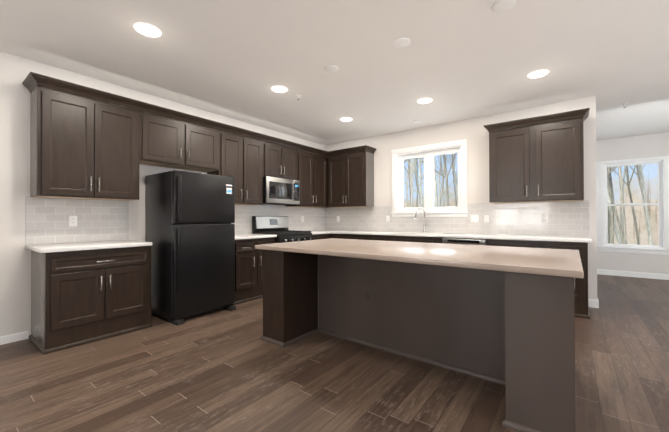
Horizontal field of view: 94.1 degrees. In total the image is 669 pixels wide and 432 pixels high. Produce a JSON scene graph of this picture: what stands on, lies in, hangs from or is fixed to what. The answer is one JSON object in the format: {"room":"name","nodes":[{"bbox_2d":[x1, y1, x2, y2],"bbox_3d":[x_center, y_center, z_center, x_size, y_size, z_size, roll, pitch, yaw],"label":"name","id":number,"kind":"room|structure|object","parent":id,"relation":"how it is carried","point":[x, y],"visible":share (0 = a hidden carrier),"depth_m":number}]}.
{"room":"kitchen","nodes":[
{"label":"kitchen","id":0,"kind":"room"},
{"bbox_2d":[0,51,324,336],"bbox_3d":[-2.926,-0.171,3.282,0.150,2.740,9.100,0,0,37],"label":"wall","id":1,"kind":"structure","parent":0,"point":[15,279],"depth_m":3.02},
{"bbox_2d":[0,331,28,344],"bbox_3d":[-4.256,1.155,1.384,0.014,0.075,4.175,0,0,37],"label":"baseboard","id":2,"kind":"structure","parent":1,"relation":"attached to","point":[11,338],"depth_m":2.96},
{"bbox_2d":[69,216,76,226],"bbox_3d":[-2.785,0.054,3.320,0.008,0.115,0.070,0,0,37],"label":"electrical outlet","id":3,"kind":"object","parent":1,"relation":"attached to","point":[72,220],"visible":1,"depth_m":3.31},
{"bbox_2d":[22,72,329,207],"bbox_3d":[-1.463,-0.734,4.763,0.390,1.107,4.670,0,0,37],"label":"upper cabinet","id":4,"kind":"object","parent":1,"relation":"attached to","point":[88,143],"depth_m":3.48},
{"bbox_2d":[263,176,299,204],"bbox_3d":[-0.987,-0.418,5.352,0.427,0.428,0.758,0,0,37],"label":"over-the-range microwave","id":5,"kind":"object","parent":4,"relation":"attached to","point":[279,191],"visible":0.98,"depth_m":5.19},
{"bbox_2d":[0,274,668,431],"bbox_3d":[1.499,1.238,1.861,8.900,0.120,12.200,0,0,37],"label":"floor","id":6,"kind":"structure","parent":0,"point":[222,370],"depth_m":2.22},
{"bbox_2d":[29,246,151,354],"bbox_3d":[-2.471,0.759,3.202,0.656,0.875,0.872,0,0,37],"label":"base cabinet","id":7,"kind":"object","parent":6,"relation":"on","point":[80,297],"visible":0.98,"depth_m":2.95},
{"bbox_2d":[26,240,151,252],"bbox_3d":[-2.482,0.301,3.194,0.638,0.036,0.889,0,0,37],"label":"countertop","id":8,"kind":"structure","parent":7,"relation":"on","point":[50,248],"depth_m":3.00},
{"bbox_2d":[26,196,128,244],"bbox_3d":[-2.743,0.046,3.391,0.007,0.475,0.887,0,0,37],"label":"tile backsplash","id":9,"kind":"structure","parent":8,"relation":"on","point":[47,220],"depth_m":3.34},
{"bbox_2d":[145,170,235,325],"bbox_3d":[-1.797,0.342,3.930,0.798,1.713,0.770,0,0,37],"label":"refrigerator","id":10,"kind":"object","parent":6,"relation":"on","point":[189,227],"visible":1,"depth_m":3.65},
{"bbox_2d":[231,237,274,304],"bbox_3d":[-1.363,0.763,4.660,0.656,0.875,0.765,0,0,37],"label":"base cabinet","id":11,"kind":"object","parent":6,"relation":"on","point":[248,271],"visible":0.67,"depth_m":4.39},
{"bbox_2d":[235,234,276,239],"bbox_3d":[-1.368,0.305,4.660,0.638,0.036,0.773,0,0,37],"label":"countertop","id":12,"kind":"structure","parent":11,"relation":"on","point":[245,236],"depth_m":4.58},
{"bbox_2d":[231,204,325,233],"bbox_3d":[-1.053,0.096,5.613,0.007,0.620,2.770,0,0,37],"label":"tile backsplash","id":13,"kind":"structure","parent":12,"relation":"on","point":[314,218],"depth_m":5.79},
{"bbox_2d":[252,216,312,242],"bbox_3d":[-0.846,0.600,5.242,0.722,1.204,0.762,0,0,37],"label":"range","id":14,"kind":"object","parent":6,"relation":"on","point":[278,226],"visible":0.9,"depth_m":5.21},
{"bbox_2d":[313,234,328,239],"bbox_3d":[-0.501,0.767,5.825,0.620,0.876,0.561,0,0,37],"label":"base cabinet","id":15,"kind":"object","parent":6,"relation":"on","point":[316,236],"depth_m":5.66},
{"bbox_2d":[329,233,356,238],"bbox_3d":[0.351,0.764,5.922,0.618,0.876,0.621,0,0,37],"label":"base cabinet","id":16,"kind":"object","parent":6,"relation":"on","point":[341,236],"depth_m":5.69},
{"bbox_2d":[357,234,404,241],"bbox_3d":[0.827,0.761,5.561,0.578,0.876,0.621,0,0,37],"label":"base cabinet","id":17,"kind":"object","parent":6,"relation":"on","point":[362,237],"depth_m":5.22},
{"bbox_2d":[260,250,582,431],"bbox_3d":[0.597,0.747,2.737,2.424,0.874,1.160,0,0,37],"label":"kitchen island","id":18,"kind":"object","parent":6,"relation":"on","point":[503,315],"depth_m":2.40},
{"bbox_2d":[366,291,372,304],"bbox_3d":[0.320,0.747,2.841,0.070,0.115,0.008,0,0,37],"label":"outlet","id":19,"kind":"object","parent":18,"relation":"attached to","point":[369,297],"visible":1,"depth_m":2.84},
{"bbox_2d":[255,238,582,277],"bbox_3d":[0.579,0.290,2.708,2.450,0.036,1.210,0,0,37],"label":"island countertop","id":20,"kind":"structure","parent":18,"relation":"on","point":[512,260],"depth_m":2.23},
{"bbox_2d":[442,238,486,245],"bbox_3d":[1.979,0.757,4.617,0.590,0.868,0.614,0,0,37],"label":"dishwasher","id":21,"kind":"object","parent":6,"relation":"on","point":[468,241],"visible":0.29,"depth_m":4.41},
{"bbox_2d":[487,239,540,247],"bbox_3d":[2.495,0.749,4.293,0.612,0.876,0.621,0,0,37],"label":"base cabinet","id":22,"kind":"object","parent":6,"relation":"on","point":[490,242],"depth_m":4.04},
{"bbox_2d":[309,230,591,242],"bbox_3d":[1.200,0.299,4.919,4.414,0.036,1.178,0,0,37],"label":"countertop","id":23,"kind":"structure","parent":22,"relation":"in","point":[518,237],"depth_m":4.46},
{"bbox_2d":[414,208,427,232],"bbox_3d":[1.469,0.072,5.255,0.182,0.418,0.228,0,0,37],"label":"faucet","id":24,"kind":"object","parent":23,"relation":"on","point":[424,226],"visible":1,"depth_m":5.28},
{"bbox_2d":[326,200,589,236],"bbox_3d":[1.556,0.044,5.395,4.428,0.475,0.008,0,0,37],"label":"tile backsplash","id":25,"kind":"structure","parent":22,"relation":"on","point":[565,218],"depth_m":4.76},
{"bbox_2d":[541,241,588,318],"bbox_3d":[2.922,0.746,3.969,0.460,0.876,0.621,0,0,37],"label":"base cabinet","id":26,"kind":"object","parent":6,"relation":"on","point":[581,298],"depth_m":3.63},
{"bbox_2d":[0,0,668,144],"bbox_3d":[1.490,-1.622,1.876,8.900,0.120,12.200,0,0,37],"label":"ceiling","id":27,"kind":"structure","parent":0,"point":[456,60],"depth_m":3.02},
{"bbox_2d":[134,23,161,37],"bbox_3d":[-1.555,-1.544,2.595,0.200,0.010,0.200,0,0,37],"label":"recessed light","id":28,"kind":"object","parent":27,"relation":"in","point":[146,29],"visible":0.98,"depth_m":2.59},
{"bbox_2d":[271,86,287,92],"bbox_3d":[-0.669,-1.540,3.794,0.200,0.010,0.200,0,0,37],"label":"recessed light","id":29,"kind":"object","parent":27,"relation":"in","point":[280,89],"visible":1,"depth_m":3.79},
{"bbox_2d":[324,65,338,71],"bbox_3d":[-0.034,-1.545,3.274,0.156,0.008,0.156,0,0,37],"label":"cover","id":30,"kind":"object","parent":27,"relation":"attached to","point":[330,68],"visible":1,"depth_m":3.26},
{"bbox_2d":[340,117,352,121],"bbox_3d":[0.190,-1.536,4.974,0.200,0.010,0.200,0,0,37],"label":"recessed light","id":31,"kind":"object","parent":27,"relation":"in","point":[346,119],"visible":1,"depth_m":4.95},
{"bbox_2d":[393,37,410,47],"bbox_3d":[0.603,-1.550,2.790,0.156,0.008,0.156,0,0,37],"label":"cover","id":32,"kind":"object","parent":27,"relation":"attached to","point":[401,42],"visible":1,"depth_m":2.78},
{"bbox_2d":[417,98,431,103],"bbox_3d":[1.211,-1.544,4.186,0.200,0.010,0.200,0,0,37],"label":"recessed light","id":33,"kind":"object","parent":27,"relation":"in","point":[424,100],"visible":0.96,"depth_m":4.17},
{"bbox_2d":[492,0,515,11],"bbox_3d":[1.247,-1.554,2.300,0.156,0.008,0.156,0,0,37],"label":"cover","id":34,"kind":"object","parent":27,"relation":"attached to","point":[501,5],"visible":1,"depth_m":2.29},
{"bbox_2d":[527,70,548,77],"bbox_3d":[2.231,-1.551,3.411,0.200,0.010,0.200,0,0,37],"label":"recessed light","id":35,"kind":"object","parent":27,"relation":"in","point":[538,74],"visible":1,"depth_m":3.40},
{"bbox_2d":[325,96,596,299],"bbox_3d":[1.633,-0.173,5.438,4.500,2.740,0.150,0,0,37],"label":"wall","id":36,"kind":"structure","parent":0,"point":[474,132],"depth_m":4.88},
{"bbox_2d":[330,145,375,207],"bbox_3d":[0.340,-0.733,6.083,0.883,1.107,0.386,0,0,37],"label":"upper cabinet","id":37,"kind":"object","parent":36,"relation":"attached to","point":[351,169],"depth_m":5.95},
{"bbox_2d":[390,139,468,216],"bbox_3d":[1.625,-0.604,5.414,1.359,1.240,0.180,0,0,37],"label":"kitchen window","id":38,"kind":"structure","parent":36,"relation":"in","point":[428,181],"depth_m":5.41},
{"bbox_2d":[471,215,478,221],"bbox_3d":[2.201,0.042,4.894,0.116,0.115,0.009,0,0,37],"label":"light switch","id":39,"kind":"object","parent":36,"relation":"attached to","point":[474,218],"visible":1,"depth_m":4.89},
{"bbox_2d":[484,215,488,221],"bbox_3d":[2.339,0.041,4.790,0.070,0.115,0.008,0,0,37],"label":"electrical outlet","id":40,"kind":"object","parent":36,"relation":"attached to","point":[486,218],"visible":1,"depth_m":4.79},
{"bbox_2d":[483,108,589,202],"bbox_3d":[2.727,-0.749,4.269,1.185,1.107,0.386,0,0,37],"label":"upper cabinet","id":41,"kind":"object","parent":36,"relation":"attached to","point":[537,159],"visible":1,"depth_m":4.12},
{"bbox_2d":[542,214,547,221],"bbox_3d":[2.933,0.027,4.339,0.070,0.115,0.008,0,0,37],"label":"electrical outlet","id":42,"kind":"object","parent":36,"relation":"attached to","point":[544,217],"visible":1,"depth_m":4.34},
{"bbox_2d":[588,298,598,306],"bbox_3d":[3.101,1.134,4.421,0.974,0.105,0.013,0,0,37],"label":"baseboard","id":43,"kind":"structure","parent":36,"relation":"attached to","point":[593,303],"depth_m":4.02},
{"bbox_2d":[596,132,668,273],"bbox_3d":[6.474,-0.187,5.652,5.250,2.740,0.150,0,0,37],"label":"wall","id":44,"kind":"structure","parent":0,"point":[644,146],"depth_m":6.06},
{"bbox_2d":[596,156,668,254],"bbox_3d":[5.833,-0.195,6.098,2.910,1.835,0.185,0,0,37],"label":"window","id":45,"kind":"structure","parent":44,"relation":"in","point":[660,203],"depth_m":6.07},
{"bbox_2d":[597,269,668,279],"bbox_3d":[6.481,1.130,5.540,5.079,0.105,0.013,0,0,37],"label":"baseboard","id":46,"kind":"structure","parent":44,"relation":"attached to","point":[599,271],"depth_m":6.05},
{"label":"outside","id":47,"kind":"structure","parent":0,"visible":0},
{"bbox_2d":[403,153,658,244],"bbox_3d":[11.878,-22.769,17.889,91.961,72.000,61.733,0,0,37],"label":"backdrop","id":48,"kind":"structure","parent":47,"point":[651,178],"depth_m":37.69},
{"label":"ground","id":49,"kind":"structure","parent":47,"visible":0},
{"bbox_2d":[403,153,653,244],"bbox_3d":[9.225,-12.519,22.329,43.014,34.002,45.264,0,0,37],"label":"trees","id":50,"kind":"object","parent":49,"relation":"on","point":[621,236],"depth_m":18.80}
]}

